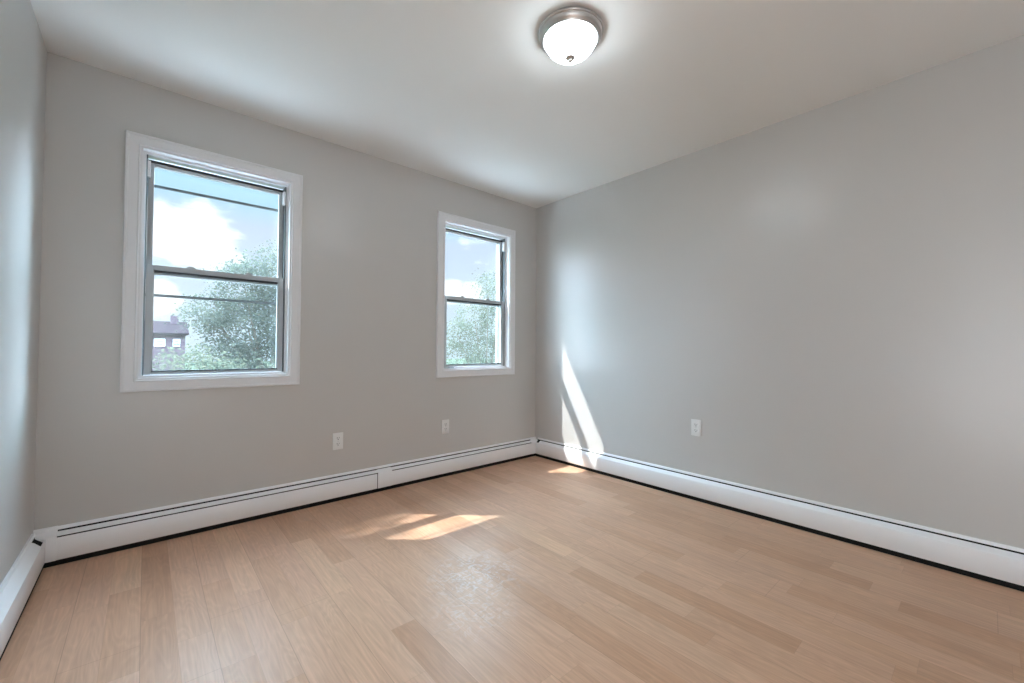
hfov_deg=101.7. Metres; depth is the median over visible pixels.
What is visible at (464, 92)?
ceiling
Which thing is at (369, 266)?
wall
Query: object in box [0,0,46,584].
wall
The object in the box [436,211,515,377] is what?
window
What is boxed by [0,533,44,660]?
baseboard heater
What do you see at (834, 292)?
wall
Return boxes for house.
[143,316,188,372]
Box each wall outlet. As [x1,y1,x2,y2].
[333,432,342,449]
[442,419,448,433]
[691,419,700,436]
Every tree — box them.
[163,239,277,369]
[446,268,495,363]
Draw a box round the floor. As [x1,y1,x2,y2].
[0,456,1023,682]
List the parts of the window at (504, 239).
sash, sash, storm frame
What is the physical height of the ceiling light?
0.136 m
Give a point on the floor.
(534, 569)
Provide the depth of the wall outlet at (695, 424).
2.91 m
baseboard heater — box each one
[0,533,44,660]
[33,437,537,567]
[536,438,1023,591]
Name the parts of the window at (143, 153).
storm frame, sash, sash, storm rail, storm rail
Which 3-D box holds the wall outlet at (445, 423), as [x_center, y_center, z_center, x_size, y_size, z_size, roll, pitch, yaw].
[-0.547,0.700,3.423,0.070,0.114,0.007,1,-1,-41]
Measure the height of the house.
8.000 m
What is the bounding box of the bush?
[152,343,273,370]
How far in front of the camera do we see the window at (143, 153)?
2.36 m
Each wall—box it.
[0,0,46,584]
[34,52,535,529]
[535,35,1023,548]
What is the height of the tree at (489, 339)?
7.358 m
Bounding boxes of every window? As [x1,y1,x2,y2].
[119,130,302,392]
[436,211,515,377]
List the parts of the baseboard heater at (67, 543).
panel, plate, splice plate, panel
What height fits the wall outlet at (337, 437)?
0.114 m
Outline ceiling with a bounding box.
[30,0,1023,207]
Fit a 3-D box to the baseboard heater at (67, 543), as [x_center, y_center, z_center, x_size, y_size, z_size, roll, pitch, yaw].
[-0.987,0.996,3.007,3.276,0.175,0.045,1,-1,-41]
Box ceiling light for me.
[538,7,603,64]
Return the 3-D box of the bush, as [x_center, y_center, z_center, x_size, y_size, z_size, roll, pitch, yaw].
[-8.386,2.352,11.762,4.785,4.618,2.554,1,-1,-41]
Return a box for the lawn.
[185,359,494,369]
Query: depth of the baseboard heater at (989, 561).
2.33 m

